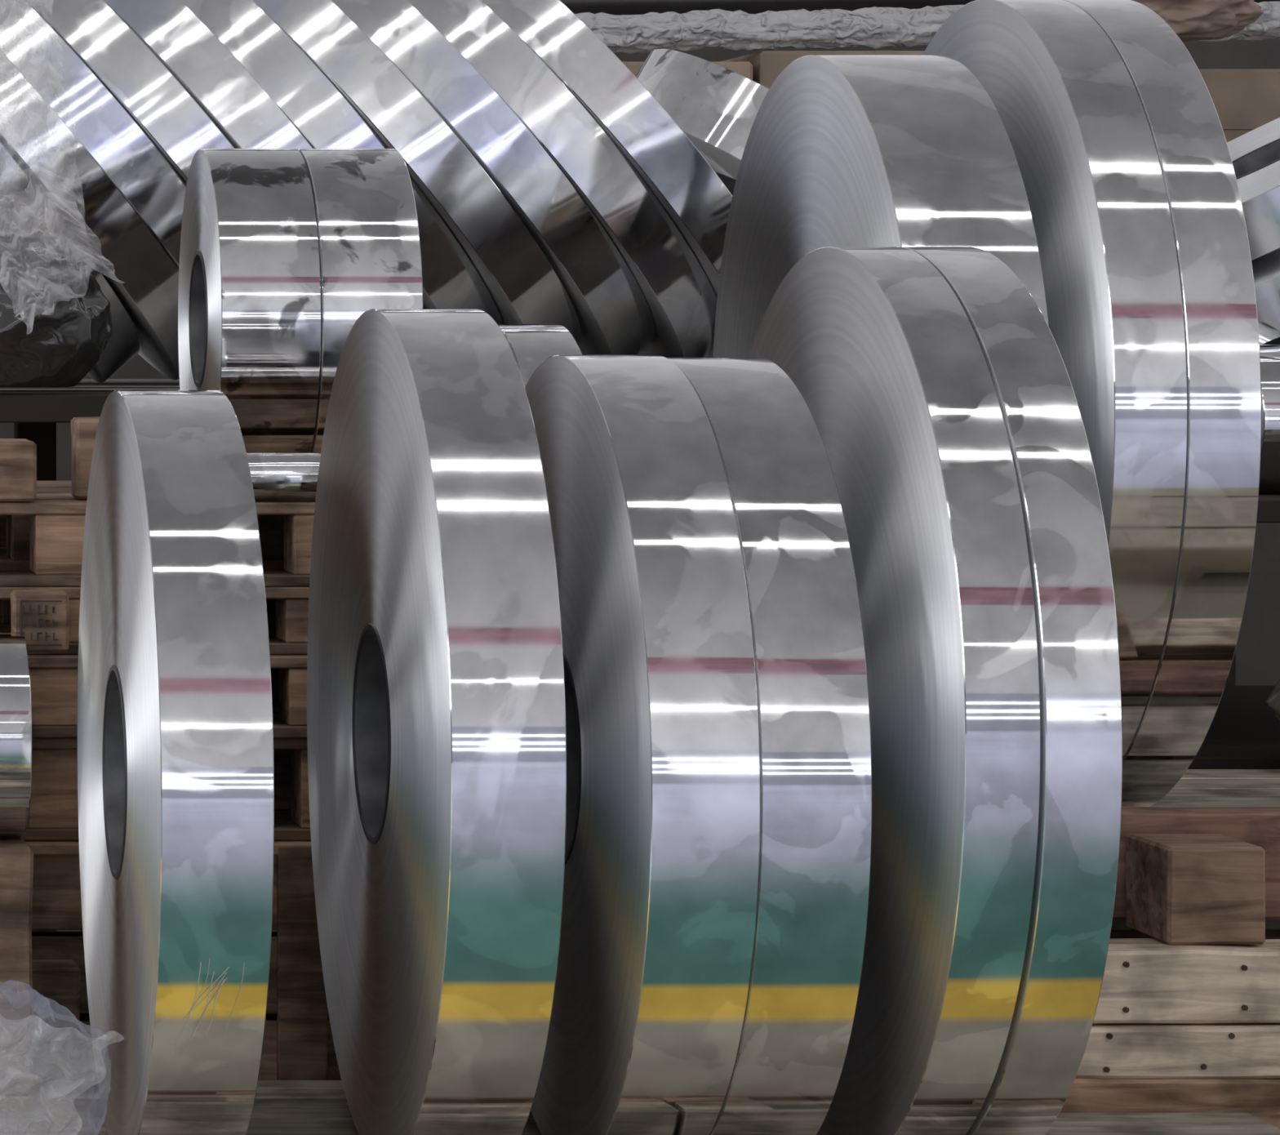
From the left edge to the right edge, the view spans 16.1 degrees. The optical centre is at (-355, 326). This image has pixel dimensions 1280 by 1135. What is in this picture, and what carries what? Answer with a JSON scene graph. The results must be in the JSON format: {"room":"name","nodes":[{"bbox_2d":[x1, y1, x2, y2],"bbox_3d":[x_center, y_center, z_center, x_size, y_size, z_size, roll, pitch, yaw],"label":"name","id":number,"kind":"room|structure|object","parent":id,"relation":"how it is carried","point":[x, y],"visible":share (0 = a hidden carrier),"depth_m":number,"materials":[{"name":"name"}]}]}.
{"room":"metal coil warehouse","nodes":[
{"label":"metal coil warehouse","id":0,"kind":"room"},
{"bbox_2d":[56,929,276,930],"bbox_3d":[0.000,1.620,0.000,90.000,0.100,90.000,0,0,0],"label":"floor","id":1,"kind":"structure","parent":0,"point":[56,930],"depth_m":11.20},
{"bbox_2d":[0,378,180,930],"bbox_3d":[1.100,0.853,10.200,3.200,1.435,2.000,0,0,0],"label":"rack","id":2,"kind":"object","parent":1,"relation":"on","point":[34,412],"visible":0.09,"depth_m":9.53,"materials":[{"name":"metal"}]},
{"bbox_2d":[0,231,112,386],"bbox_3d":[0.790,-0.038,9.281,0.433,0.335,0.296,0,0,0],"label":"plastic bag","id":3,"kind":"object","parent":2,"relation":"on","point":[42,344],"visible":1,"depth_m":9.18,"materials":[{"name":"grey plastic"}]},
{"bbox_2d":[37,23,76,243],"bbox_3d":[0.799,-0.452,9.225,0.348,0.695,0.058,0,0,-6],"label":"plastic film","id":4,"kind":"object","parent":3,"relation":"on","point":[61,157],"visible":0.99,"depth_m":9.24,"materials":[{"name":"white"}]},
{"bbox_2d":[9,176,116,306],"bbox_3d":[0.849,-0.164,9.124,0.341,0.361,0.063,0,0,-4],"label":"plastic film","id":5,"kind":"object","parent":3,"relation":"on","point":[55,195],"visible":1,"depth_m":9.13,"materials":[{"name":"white"}]},
{"bbox_2d":[0,142,143,382],"bbox_3d":[0.698,-0.415,10.181,0.946,1.095,1.330,0,0,2],"label":"coil","id":6,"kind":"object","parent":2,"relation":"on","point":[29,214],"visible":0.5,"depth_m":9.58,"materials":[{"name":"silver metal"}]},
{"bbox_2d":[0,48,179,379],"bbox_3d":[0.876,-0.415,10.177,0.938,1.081,1.314,0,0,2],"label":"coil","id":7,"kind":"object","parent":2,"relation":"on","point":[105,224],"visible":0.58,"depth_m":9.57,"materials":[{"name":"silver metal"}]},
{"bbox_2d":[0,0,186,269],"bbox_3d":[1.042,-0.415,10.222,0.936,1.079,1.312,0,0,2],"label":"coil","id":8,"kind":"object","parent":2,"relation":"on","point":[155,190],"visible":0.38,"depth_m":9.59,"materials":[{"name":"silver metal"}]},
{"bbox_2d":[26,0,234,184],"bbox_3d":[1.208,-0.415,10.194,0.940,1.093,1.324,0,0,2],"label":"coil","id":9,"kind":"object","parent":2,"relation":"on","point":[166,112],"visible":0.2,"depth_m":9.56,"materials":[{"name":"silver metal"}]},
{"bbox_2d":[103,0,423,308],"bbox_3d":[1.386,-0.415,10.208,0.934,1.086,1.316,0,0,2],"label":"coil","id":10,"kind":"object","parent":2,"relation":"on","point":[242,109],"visible":0.18,"depth_m":9.58,"materials":[{"name":"silver metal"}]},
{"bbox_2d":[181,0,503,324],"bbox_3d":[1.552,-0.415,10.220,0.944,1.085,1.321,0,0,2],"label":"coil","id":11,"kind":"object","parent":2,"relation":"on","point":[308,99],"visible":0.21,"depth_m":9.62,"materials":[{"name":"silver metal"}]},
{"bbox_2d":[253,0,582,346],"bbox_3d":[1.718,-0.415,10.174,0.944,1.085,1.321,0,0,2],"label":"coil","id":12,"kind":"object","parent":2,"relation":"on","point":[521,281],"visible":0.39,"depth_m":9.56,"materials":[{"name":"silver metal"}]},
{"bbox_2d":[331,0,655,355],"bbox_3d":[1.896,-0.415,10.200,0.938,1.078,1.312,0,0,2],"label":"coil","id":13,"kind":"object","parent":2,"relation":"on","point":[614,314],"visible":0.41,"depth_m":9.60,"materials":[{"name":"silver metal"}]},
{"bbox_2d":[407,0,717,357],"bbox_3d":[2.062,-0.415,10.202,0.936,1.080,1.312,0,0,2],"label":"coil","id":14,"kind":"object","parent":2,"relation":"on","point":[681,300],"visible":0.36,"depth_m":9.60,"materials":[{"name":"silver metal"}]},
{"bbox_2d":[482,0,732,357],"bbox_3d":[2.228,-0.415,10.179,0.938,1.086,1.318,0,0,2],"label":"coil","id":15,"kind":"object","parent":2,"relation":"on","point":[696,200],"visible":0.23,"depth_m":9.55,"materials":[{"name":"silver metal"}]},
{"bbox_2d":[23,809,341,1079],"bbox_3d":[0.900,1.256,8.467,1.330,0.623,1.226,0,0,0],"label":"wooden crate","id":16,"kind":"object","parent":1,"relation":"on","point":[298,1044],"visible":0.06,"depth_m":7.86,"materials":[{"name":"brown wood"}]},
{"bbox_2d":[22,713,311,840],"bbox_3d":[0.902,0.848,8.467,1.376,0.190,1.140,0,0,0],"label":"wooden pallet","id":17,"kind":"object","parent":16,"relation":"on","point":[54,806],"visible":0.08,"depth_m":7.90,"materials":[{"name":"brown wood"}]},
{"bbox_2d":[27,635,306,737],"bbox_3d":[0.881,0.678,8.450,1.390,0.150,1.140,0,0,0],"label":"wooden pallet","id":18,"kind":"object","parent":17,"relation":"on","point":[53,677],"visible":0.16,"depth_m":7.88,"materials":[{"name":"brown wood"}]},
{"bbox_2d":[8,590,69,652],"bbox_3d":[0.715,0.535,7.815,0.104,0.110,0.082,0,0,0],"label":"block","id":19,"kind":"object","parent":18,"relation":"on","point":[42,616],"visible":0.95,"depth_m":7.78,"materials":[{"name":"brown wood"}]},
{"bbox_2d":[0,586,309,654],"bbox_3d":[0.880,0.540,8.476,1.387,0.125,1.140,0,0,0],"label":"wooden pallet","id":20,"kind":"object","parent":18,"relation":"on","point":[287,607],"visible":0.05,"depth_m":7.91,"materials":[{"name":"brown wood"}]},
{"bbox_2d":[0,480,315,586],"bbox_3d":[0.903,0.401,8.477,1.374,0.155,1.140,0,0,0],"label":"wooden pallet","id":21,"kind":"object","parent":20,"relation":"on","point":[42,539],"visible":0.14,"depth_m":7.91,"materials":[{"name":"brown wood"}]},
{"bbox_2d":[0,439,38,501],"bbox_3d":[0.610,0.266,8.000,0.222,0.114,0.203,0,0,0],"label":"block","id":22,"kind":"object","parent":21,"relation":"on","point":[18,457],"visible":1,"depth_m":7.90,"materials":[{"name":"brown wood"}]},
{"bbox_2d":[70,417,99,498],"bbox_3d":[0.850,0.245,8.060,0.103,0.149,0.122,0,0,0],"label":"block","id":23,"kind":"object","parent":21,"relation":"on","point":[82,430],"visible":0.44,"depth_m":8.00,"materials":[{"name":"brown wood"}]},
{"bbox_2d":[177,148,320,452],"bbox_3d":[1.187,-0.016,8.500,0.195,0.671,0.671,0,0,0],"label":"coil","id":24,"kind":"object","parent":21,"relation":"on","point":[249,290],"visible":0.88,"depth_m":8.22,"materials":[{"name":"silver metal"}]},
{"bbox_2d":[246,452,320,501],"bbox_3d":[1.260,0.277,7.950,0.720,0.090,0.090,0,0,0],"label":"coil","id":25,"kind":"object","parent":21,"relation":"on","point":[275,476],"visible":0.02,"depth_m":7.91,"materials":[{"name":"silver metal"}]},
{"bbox_2d":[297,148,422,452],"bbox_3d":[1.380,-0.016,8.500,0.196,0.671,0.671,0,0,0],"label":"coil","id":26,"kind":"object","parent":21,"relation":"on","point":[369,243],"visible":0.28,"depth_m":8.21,"materials":[{"name":"silver metal"}]},
{"bbox_2d":[1059,1076,1279,1128],"bbox_3d":[3.276,1.435,7.553,1.852,0.274,0.258,0,0,0],"label":"timber beam","id":27,"kind":"structure","parent":1,"relation":"on","point":[1258,1096],"depth_m":7.43,"materials":[{"name":"brown wood"}]},
{"bbox_2d":[1075,1022,1279,1078],"bbox_3d":[3.300,1.256,7.528,1.802,0.090,0.188,0,0,0],"label":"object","id":28,"kind":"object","parent":27,"relation":"on","point":[1125,1049],"depth_m":7.44,"materials":[{"name":"brown wood"}]},
{"bbox_2d":[1093,937,1279,1023],"bbox_3d":[3.325,1.145,7.538,1.752,0.132,0.168,0,0,0],"label":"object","id":29,"kind":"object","parent":28,"relation":"on","point":[1145,980],"depth_m":7.46,"materials":[{"name":"brown wood"}]},
{"bbox_2d":[1126,831,1265,945],"bbox_3d":[2.745,0.995,7.630,0.172,0.174,0.224,0,0,0],"label":"block","id":30,"kind":"object","parent":29,"relation":"on","point":[1184,888],"visible":1,"depth_m":7.52,"materials":[{"name":"brown wood"}]},
{"bbox_2d":[1112,804,1279,919],"bbox_3d":[3.250,0.972,7.813,1.902,0.199,0.118,0,0,0],"label":"timber beam","id":31,"kind":"structure","parent":29,"relation":"on","point":[1259,826],"depth_m":7.76,"materials":[{"name":"brown wood"}]},
{"bbox_2d":[1225,648,1235,685],"bbox_3d":[3.400,0.970,12.200,2.600,1.200,0.900,0,0,0],"label":"table","id":32,"kind":"object","parent":1,"relation":"on","point":[1231,680],"visible":0.02,"depth_m":12.56,"materials":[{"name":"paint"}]},
{"bbox_2d":[622,61,752,79],"bbox_3d":[2.675,-0.180,12.197,0.750,1.100,0.705,0,0,0],"label":"carton","id":33,"kind":"object","parent":32,"relation":"on","point":[744,68],"visible":0.08,"depth_m":11.85,"materials":[{"name":"brown cardboard"}]},
{"bbox_2d":[574,1,1279,53],"bbox_3d":[3.450,-0.829,11.902,2.302,0.160,0.125,0,0,0],"label":"roll","id":34,"kind":"object","parent":33,"relation":"on","point":[874,27],"visible":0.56,"depth_m":11.86,"materials":[{"name":"grey"}]},
{"bbox_2d":[720,50,924,88],"bbox_3d":[3.410,-0.195,12.197,0.680,1.130,0.705,0,0,0],"label":"carton","id":35,"kind":"object","parent":32,"relation":"on","point":[767,65],"visible":0.14,"depth_m":11.85,"materials":[{"name":"brown cardboard"}]},
{"bbox_2d":[560,0,1279,15],"bbox_3d":[3.150,-0.935,12.300,3.300,0.120,0.120,-1,0,0],"label":"pipe","id":36,"kind":"object","parent":35,"relation":"on","point":[617,7],"visible":0.11,"depth_m":12.24,"materials":[{"name":"paint"}]},
{"bbox_2d":[1132,0,1263,41],"bbox_3d":[4.048,-0.886,11.599,0.626,0.225,0.322,0,0,0],"label":"plastic wrap","id":37,"kind":"object","parent":35,"relation":"on","point":[1190,20],"visible":0.43,"depth_m":11.48,"materials":[{"name":"plastic"}]},
{"bbox_2d":[1198,68,1279,142],"bbox_3d":[4.185,-0.170,12.197,0.830,1.080,0.705,0,0,0],"label":"carton","id":38,"kind":"object","parent":32,"relation":"on","point":[1244,100],"visible":0.08,"depth_m":11.85,"materials":[{"name":"brown cardboard"}]},
{"bbox_2d":[1187,493,1279,768],"bbox_3d":[3.750,0.973,10.400,1.700,1.185,1.900,0,0,0],"label":"rack","id":39,"kind":"object","parent":1,"relation":"on","point":[1243,732],"visible":0.02,"depth_m":9.87,"materials":[{"name":"metal"}]},
{"bbox_2d":[635,48,768,195],"bbox_3d":[2.885,-0.406,11.000,0.811,0.605,0.841,0,0,0],"label":"coil","id":40,"kind":"object","parent":39,"relation":"on","point":[717,107],"visible":0.14,"depth_m":10.71,"materials":[{"name":"silver metal"}]},
{"bbox_2d":[1258,344,1279,493],"bbox_3d":[3.770,0.210,9.800,0.306,0.341,0.341,0,0,0],"label":"coil","id":41,"kind":"object","parent":39,"relation":"on","point":[1269,476],"visible":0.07,"depth_m":9.65,"materials":[{"name":"silver metal"}]},
{"bbox_2d":[1262,337,1279,344],"bbox_3d":[3.965,0.030,10.300,1.031,0.630,1.101,0,0,0],"label":"coil","id":42,"kind":"object","parent":39,"relation":"on","point":[1277,341],"visible":0.02,"depth_m":10.10,"materials":[{"name":"silver metal"}]},
{"bbox_2d":[1226,117,1279,260],"bbox_3d":[3.905,-0.350,10.300,1.031,0.630,1.101,0,0,0],"label":"coil","id":43,"kind":"object","parent":42,"relation":"on","point":[1255,154],"visible":0.28,"depth_m":9.98,"materials":[{"name":"silver metal"}]},
{"bbox_2d":[1251,248,1279,344],"bbox_3d":[3.935,-0.160,10.300,1.031,0.630,1.101,0,0,0],"label":"coil","id":44,"kind":"object","parent":42,"relation":"on","point":[1266,268],"visible":0.12,"depth_m":9.82,"materials":[{"name":"silver metal"}]},
{"bbox_3d":[0.985,1.515,7.180,1.286,0.110,1.080,0,0,0],"label":"wooden pallet","id":45,"kind":"object","parent":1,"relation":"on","visible":0},
{"bbox_2d":[0,1080,542,1134],"bbox_3d":[0.984,1.405,7.180,1.286,0.110,1.080,0,0,0],"label":"wooden plank","id":46,"kind":"object","parent":45,"relation":"on","point":[281,1107],"visible":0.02,"depth_m":7.42,"materials":[{"name":"brown wood"}]},
{"bbox_2d":[0,836,33,1094],"bbox_3d":[0.540,1.131,7.673,0.283,0.436,0.258,0,0,0],"label":"wooden post","id":47,"kind":"object","parent":46,"relation":"on","point":[16,1061],"visible":0.87,"depth_m":7.55,"materials":[{"name":"brown wood"}]},
{"bbox_2d":[0,631,31,836],"bbox_3d":[0.547,0.728,7.700,0.261,0.365,0.365,0,0,0],"label":"coil","id":48,"kind":"object","parent":47,"relation":"on","point":[15,709],"visible":1,"depth_m":7.54,"materials":[{"name":"silver metal"}]},
{"bbox_2d":[0,1017,104,1121],"bbox_3d":[0.568,1.198,6.679,0.343,0.359,0.088,0,0,-1],"label":"plastic film","id":49,"kind":"object","parent":46,"relation":"on","point":[4,1017],"visible":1,"depth_m":6.66,"materials":[{"name":"white"}]},
{"bbox_2d":[0,979,111,1134],"bbox_3d":[0.580,1.183,6.811,0.299,0.309,0.230,0,0,21],"label":"plastic bag","id":50,"kind":"object","parent":46,"relation":"on","point":[1,988],"visible":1,"depth_m":6.79,"materials":[{"name":"grey"}]},
{"bbox_2d":[32,957,79,1078],"bbox_3d":[0.701,1.250,7.785,0.163,0.205,0.113,0,0,0],"label":"block","id":51,"kind":"object","parent":46,"relation":"on","point":[56,979],"visible":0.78,"depth_m":7.73,"materials":[{"name":"brown wood"}]},
{"bbox_2d":[77,390,274,1134],"bbox_3d":[0.848,0.723,7.000,0.174,1.241,1.241,0,0,0],"label":"coil","id":52,"kind":"object","parent":46,"relation":"on","point":[175,766],"visible":1,"depth_m":6.54,"materials":[{"name":"silver metal"}]},
{"bbox_2d":[172,960,244,1053],"bbox_3d":[0.844,1.021,6.463,0.067,0.158,0.115,0,0,-22],"label":"scribble","id":53,"kind":"object","parent":52,"relation":"attached to","point":[224,980],"visible":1,"depth_m":6.44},
{"bbox_2d":[306,308,566,1134],"bbox_3d":[1.266,0.661,7.000,0.175,1.381,1.381,0,0,0],"label":"coil","id":54,"kind":"object","parent":46,"relation":"on","point":[437,740],"visible":1,"depth_m":6.56,"materials":[{"name":"silver metal"}]},
{"bbox_2d":[524,355,759,1134],"bbox_3d":[1.563,0.698,7.000,0.167,1.305,1.305,0,0,0],"label":"coil","id":55,"kind":"object","parent":46,"relation":"on","point":[661,871],"visible":0.73,"depth_m":6.53,"materials":[{"name":"silver metal"}]},
{"bbox_3d":[2.195,1.515,7.020,1.129,0.110,0.760,0,0,0],"label":"wooden pallet","id":56,"kind":"object","parent":1,"relation":"on","visible":0},
{"bbox_2d":[1044,1112,1279,1134],"bbox_3d":[2.193,1.405,7.020,1.127,0.110,0.760,0,0,0],"label":"wooden pallet","id":57,"kind":"object","parent":56,"relation":"on","point":[1065,1123],"visible":0.35,"depth_m":7.29,"materials":[{"name":"brown wood"}]},
{"bbox_2d":[666,357,871,1134],"bbox_3d":[1.728,0.700,7.000,0.169,1.301,1.301,0,0,0],"label":"coil","id":58,"kind":"object","parent":57,"relation":"on","point":[812,691],"visible":0.33,"depth_m":6.42,"materials":[{"name":"silver metal"}]},
{"bbox_2d":[749,246,1040,1134],"bbox_3d":[1.974,0.610,7.000,0.116,1.481,1.481,0,0,0],"label":"coil","id":59,"kind":"object","parent":57,"relation":"on","point":[890,367],"visible":0.56,"depth_m":6.49,"materials":[{"name":"silver metal"}]},
{"bbox_2d":[899,246,1122,1134],"bbox_3d":[2.092,0.610,7.000,0.127,1.481,1.481,0,0,0],"label":"coil","id":60,"kind":"object","parent":57,"relation":"on","point":[1081,782],"visible":0.2,"depth_m":6.33,"materials":[{"name":"silver metal"}]},
{"bbox_3d":[2.610,1.493,8.600,1.997,0.154,1.399,0,0,0],"label":"wooden pallet","id":61,"kind":"object","parent":1,"relation":"on","visible":0},
{"bbox_3d":[2.608,1.339,8.617,1.996,0.154,1.366,0,0,0],"label":"wooden pallet","id":62,"kind":"object","parent":61,"relation":"on","visible":0},
{"bbox_2d":[1110,929,1279,938],"bbox_3d":[2.609,1.186,8.608,1.994,0.154,1.384,0,0,0],"label":"wooden pallet","id":63,"kind":"object","parent":62,"relation":"on","point":[1115,934],"visible":0.02,"depth_m":7.92,"materials":[{"name":"brown wood"}]},
{"bbox_2d":[1111,768,1279,929],"bbox_3d":[2.611,1.032,8.607,1.993,0.154,1.386,0,0,0],"label":"wooden pallet","id":64,"kind":"object","parent":63,"relation":"on","point":[1218,787],"visible":0.02,"depth_m":8.87,"materials":[{"name":"brown wood"}]},
{"bbox_2d":[497,324,582,386],"bbox_3d":[1.735,0.475,8.500,0.136,0.961,0.961,0,0,0],"label":"coil","id":65,"kind":"object","parent":64,"relation":"on","point":[531,344],"visible":0.07,"depth_m":8.32,"materials":[{"name":"silver metal"}]},
{"bbox_2d":[582,354,633,355],"bbox_3d":[1.890,0.505,8.500,0.126,0.901,0.901,0,0,0],"label":"coil","id":66,"kind":"object","parent":64,"relation":"on","point":[582,354],"visible":0.02,"depth_m":8.48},
{"bbox_2d":[712,54,1048,357],"bbox_3d":[2.413,0.210,8.500,0.256,1.491,1.491,0,0,0],"label":"coil","id":67,"kind":"object","parent":64,"relation":"on","point":[840,150],"visible":0.16,"depth_m":8.20,"materials":[{"name":"silver metal"}]},
{"bbox_2d":[923,0,1187,758],"bbox_3d":[2.692,0.155,8.500,0.137,1.601,1.601,0,0,0],"label":"coil","id":68,"kind":"object","parent":64,"relation":"on","point":[1071,111],"visible":0.22,"depth_m":7.83,"materials":[{"name":"silver metal"}]},
{"bbox_2d":[1063,0,1261,805],"bbox_3d":[2.825,0.155,8.500,0.136,1.601,1.601,0,0,0],"label":"coil","id":69,"kind":"object","parent":64,"relation":"on","point":[1220,308],"visible":0.14,"depth_m":7.78,"materials":[{"name":"silver metal"}]},
{"bbox_2d":[1266,678,1279,722],"bbox_3d":[3.921,0.681,9.202,0.874,0.674,0.634,0,0,0],"label":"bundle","id":70,"kind":"object","parent":64,"relation":"on","point":[1273,701],"visible":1,"depth_m":9.24,"materials":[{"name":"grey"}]},
{"bbox_2d":[0,38,1279,685],"bbox_3d":[18.000,0.120,14.500,40.000,2.900,0.300,0,0,0],"label":"wall","id":71,"kind":"structure","parent":0,"point":[1258,644],"depth_m":14.35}
]}

